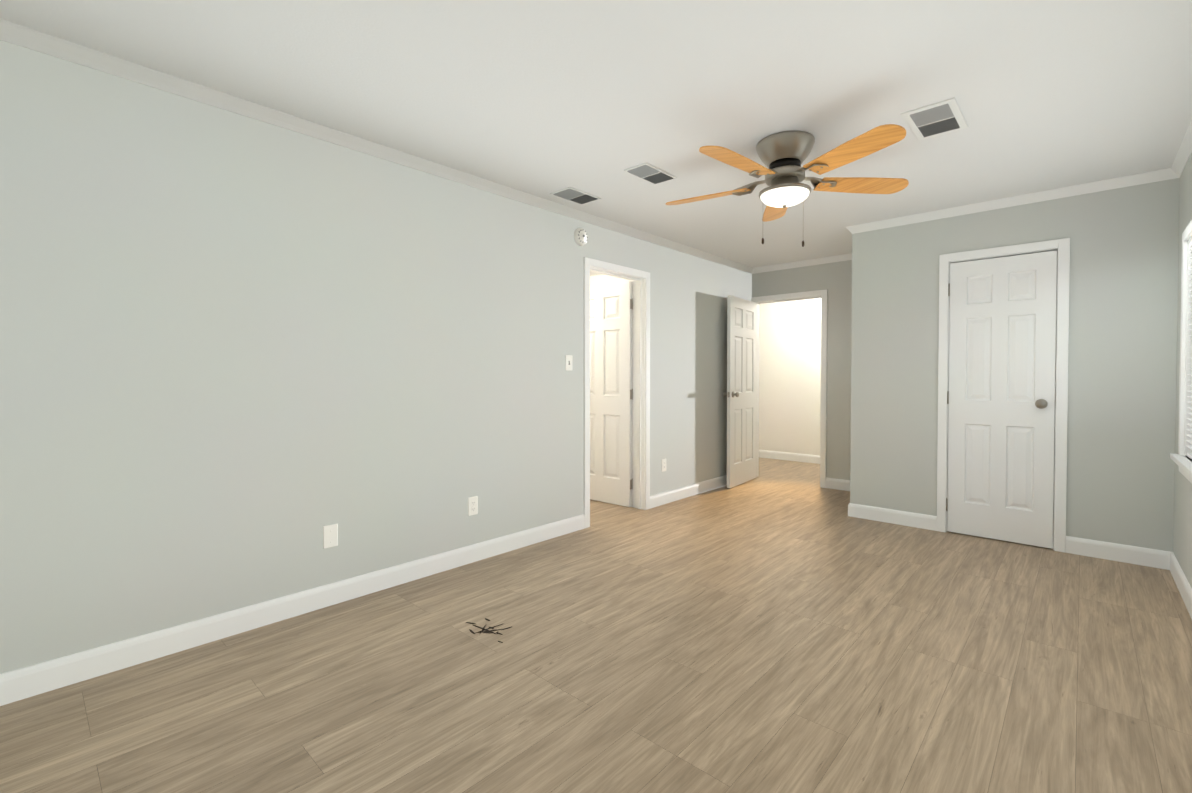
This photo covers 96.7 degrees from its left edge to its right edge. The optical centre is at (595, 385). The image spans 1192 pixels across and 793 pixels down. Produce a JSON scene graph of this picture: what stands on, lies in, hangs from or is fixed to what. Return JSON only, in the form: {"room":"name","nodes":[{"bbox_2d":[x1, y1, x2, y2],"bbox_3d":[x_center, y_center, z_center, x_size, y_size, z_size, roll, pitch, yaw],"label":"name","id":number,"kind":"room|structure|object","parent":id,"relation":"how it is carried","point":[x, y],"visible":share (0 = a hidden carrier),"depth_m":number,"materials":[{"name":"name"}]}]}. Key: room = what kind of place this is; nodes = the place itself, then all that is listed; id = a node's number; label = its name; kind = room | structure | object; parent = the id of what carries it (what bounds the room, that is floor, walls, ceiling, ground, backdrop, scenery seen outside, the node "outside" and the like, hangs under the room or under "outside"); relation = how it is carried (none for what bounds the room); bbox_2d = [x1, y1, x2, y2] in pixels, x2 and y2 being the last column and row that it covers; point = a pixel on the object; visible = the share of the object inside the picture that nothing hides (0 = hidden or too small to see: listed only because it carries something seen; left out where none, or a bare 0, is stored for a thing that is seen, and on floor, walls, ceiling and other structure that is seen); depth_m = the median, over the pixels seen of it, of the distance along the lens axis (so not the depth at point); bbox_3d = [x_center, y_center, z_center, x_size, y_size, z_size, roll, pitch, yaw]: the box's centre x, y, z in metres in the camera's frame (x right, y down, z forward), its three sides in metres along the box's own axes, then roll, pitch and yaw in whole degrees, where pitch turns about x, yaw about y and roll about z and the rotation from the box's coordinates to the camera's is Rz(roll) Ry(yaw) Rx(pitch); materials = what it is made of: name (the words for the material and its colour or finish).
{"room":"empty bedroom","nodes":[
{"label":"empty bedroom","id":0,"kind":"room"},
{"bbox_2d":[0,40,751,673],"bbox_3d":[-0.563,-0.101,3.679,0.120,2.430,7.130,1,1,43],"label":"wall","id":1,"kind":"structure","parent":0,"point":[244,360],"depth_m":2.49,"materials":[{"name":"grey paint"}]},
{"bbox_2d":[323,524,337,548],"bbox_3d":[-1.366,0.775,2.727,0.006,0.116,0.072,1,1,43],"label":"blank wall plate","id":2,"kind":"object","parent":1,"relation":"attached to","point":[330,535],"visible":1,"depth_m":2.73,"materials":[{"name":"white plastic"}]},
{"bbox_2d":[0,19,755,273],"bbox_3d":[-0.505,-1.286,3.607,0.039,0.058,6.890,1,1,43],"label":"crown molding","id":3,"kind":"structure","parent":1,"relation":"attached to","point":[26,37],"depth_m":2.53,"materials":[{"name":"paint"}]},
{"bbox_2d":[468,496,477,515],"bbox_3d":[-0.780,0.764,3.363,0.007,0.116,0.072,1,1,43],"label":"electrical outlet","id":4,"kind":"object","parent":1,"relation":"attached to","point":[472,505],"visible":1,"depth_m":3.36,"materials":[{"name":"white plastic"}]},
{"bbox_2d":[565,355,571,370],"bbox_3d":[-0.197,-0.171,3.974,0.020,0.116,0.072,1,1,43],"label":"light switch","id":5,"kind":"object","parent":1,"relation":"attached to","point":[568,362],"visible":1,"depth_m":3.97,"materials":[{"name":"white plastic"}]},
{"bbox_2d":[574,228,587,245],"bbox_3d":[-0.107,-1.137,4.038,0.044,0.132,0.132,1,1,43],"label":"smoke detector","id":6,"kind":"object","parent":1,"relation":"attached to","point":[580,236],"visible":1,"depth_m":4.02,"materials":[{"name":"white plastic"}]},
{"bbox_2d":[0,450,1191,705],"bbox_3d":[0.350,1.056,3.905,5.574,0.110,8.430,1,1,43],"label":"baseboard","id":7,"kind":"structure","parent":1,"relation":"attached to","point":[56,674],"depth_m":2.77,"materials":[{"name":"white wood"}]},
{"bbox_2d":[590,281,632,506],"bbox_3d":[0.046,0.076,4.973,0.715,2.018,0.165,1,1,41],"label":"door","id":8,"kind":"structure","parent":1,"relation":"in","point":[611,398],"depth_m":4.87,"materials":[{"name":"white wood"}]},
{"bbox_2d":[583,257,649,527],"bbox_3d":[0.137,0.053,4.451,0.164,2.097,0.836,1,1,43],"label":"door frame","id":9,"kind":"structure","parent":1,"relation":"attached to","point":[640,279],"depth_m":4.67,"materials":[{"name":"white wood"}]},
{"bbox_2d":[662,458,665,471],"bbox_3d":[0.631,0.734,4.898,0.007,0.116,0.072,1,1,43],"label":"electrical outlet","id":10,"kind":"object","parent":1,"relation":"attached to","point":[663,464],"visible":1,"depth_m":4.89,"materials":[{"name":"white plastic"}]},
{"bbox_2d":[724,295,756,487],"bbox_3d":[1.620,0.062,5.844,0.165,2.018,0.763,1,1,38],"label":"door","id":11,"kind":"structure","parent":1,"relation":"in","point":[741,393],"depth_m":5.78,"materials":[{"name":"white wood"}]},
{"bbox_2d":[0,457,1191,792],"bbox_3d":[0.319,1.160,3.936,6.060,0.100,8.670,1,1,43],"label":"floor","id":12,"kind":"structure","parent":0,"point":[776,625],"depth_m":2.06,"materials":[{"name":"brown wood"}]},
{"bbox_2d":[466,618,510,642],"bbox_3d":[-0.488,1.133,2.466,0.285,0.002,0.162,1,1,43],"label":"debris","id":13,"kind":"object","parent":12,"relation":"on","point":[485,631],"visible":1,"depth_m":2.46,"materials":[{"name":"brown"}]},
{"bbox_2d":[0,0,1191,275],"bbox_3d":[0.319,-1.370,3.894,6.060,0.100,8.670,1,1,43],"label":"ceiling","id":14,"kind":"structure","parent":0,"point":[542,98],"depth_m":2.27,"materials":[{"name":"white paint"}]},
{"bbox_2d":[550,187,600,204],"bbox_3d":[-0.139,-1.310,3.671,0.191,0.012,0.310,1,1,43],"label":"ceiling vent","id":15,"kind":"object","parent":14,"relation":"in","point":[574,195],"visible":1,"depth_m":3.65,"materials":[{"name":"white metal"}]},
{"bbox_2d":[624,162,676,184],"bbox_3d":[0.338,-1.304,3.273,0.171,0.012,0.320,1,1,43],"label":"ceiling vent","id":16,"kind":"object","parent":14,"relation":"in","point":[649,173],"visible":1,"depth_m":3.25,"materials":[{"name":"white metal"}]},
{"bbox_2d":[666,124,908,246],"bbox_3d":[0.972,-1.024,2.834,1.306,0.557,1.290,1,1,43],"label":"ceiling fan","id":17,"kind":"object","parent":14,"relation":"attached to","point":[783,156],"visible":1,"depth_m":2.75,"materials":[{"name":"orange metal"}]},
{"bbox_2d":[901,97,967,140],"bbox_3d":[1.658,-1.293,2.589,0.216,0.012,0.380,1,1,43],"label":"ceiling vent","id":18,"kind":"object","parent":14,"relation":"in","point":[946,116],"visible":1,"depth_m":2.57,"materials":[{"name":"white metal"}]},
{"bbox_2d":[590,274,631,286],"bbox_3d":[0.238,-0.117,4.647,0.010,2.430,2.740,1,1,43],"label":"wall","id":19,"kind":"structure","parent":0,"point":[598,280],"depth_m":4.42,"materials":[{"name":"beige paint"}]},
{"bbox_2d":[752,260,851,479],"bbox_3d":[3.052,-0.142,6.163,4.680,2.430,1.660,1,1,43],"label":"wall","id":20,"kind":"structure","parent":0,"point":[789,376],"depth_m":7.21,"materials":[{"name":"beige paint"}]},
{"bbox_2d":[751,289,826,487],"bbox_3d":[2.170,0.028,5.937,0.852,2.098,0.164,1,1,43],"label":"door frame","id":21,"kind":"structure","parent":20,"relation":"attached to","point":[815,294],"depth_m":5.62,"materials":[{"name":"white wood"}]},
{"bbox_2d":[756,253,851,272],"bbox_3d":[2.340,-1.319,5.643,1.350,0.058,0.039,1,1,43],"label":"crown molding","id":22,"kind":"structure","parent":20,"relation":"attached to","point":[845,257],"depth_m":5.71,"materials":[{"name":"paint"}]},
{"bbox_2d":[850,178,1179,551],"bbox_3d":[2.868,-0.104,3.873,1.850,2.430,0.120,1,1,43],"label":"wall","id":23,"kind":"structure","parent":0,"point":[1123,298],"depth_m":3.48,"materials":[{"name":"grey paint"}]},
{"bbox_2d":[946,250,1056,548],"bbox_3d":[2.888,0.095,3.801,0.615,2.018,0.165,1,1,43],"label":"closet door","id":24,"kind":"structure","parent":23,"relation":"in","point":[1002,371],"depth_m":3.77,"materials":[{"name":"white wood"}]},
{"bbox_2d":[937,238,1069,551],"bbox_3d":[2.913,0.063,3.823,0.736,2.097,0.137,1,1,43],"label":"trim","id":25,"kind":"structure","parent":23,"relation":"attached to","point":[1061,247],"depth_m":3.60,"materials":[{"name":"white wood"}]},
{"bbox_2d":[846,168,1168,233],"bbox_3d":[2.783,-1.290,3.826,1.839,0.058,0.039,1,1,43],"label":"crown molding","id":26,"kind":"structure","parent":23,"relation":"attached to","point":[1158,175],"depth_m":3.67,"materials":[{"name":"paint"}]},
{"bbox_2d":[1173,153,1191,587],"bbox_3d":[1.940,-0.063,1.379,0.160,2.430,7.130,1,1,43],"label":"wall","id":27,"kind":"structure","parent":0,"point":[1182,539],"depth_m":3.01,"materials":[{"name":"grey paint"}]},
{"bbox_2d":[1168,120,1191,178],"bbox_3d":[1.515,-1.244,1.044,0.039,0.058,5.850,1,1,43],"label":"crown molding","id":28,"kind":"structure","parent":27,"relation":"attached to","point":[1183,155],"depth_m":2.94,"materials":[{"name":"paint"}]},
{"bbox_2d":[1170,220,1191,482],"bbox_3d":[2.882,-0.177,2.433,0.207,1.329,1.360,1,1,43],"label":"window","id":29,"kind":"structure","parent":27,"relation":"in","point":[1181,460],"depth_m":2.91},
{"bbox_2d":[1186,240,1191,458],"bbox_3d":[2.855,-0.190,2.458,0.036,1.163,1.162,1,1,43],"label":"window blinds","id":30,"kind":"object","parent":29,"relation":"attached to","point":[1189,455],"visible":1,"depth_m":2.85,"materials":[{"name":"white plastic"}]}
]}

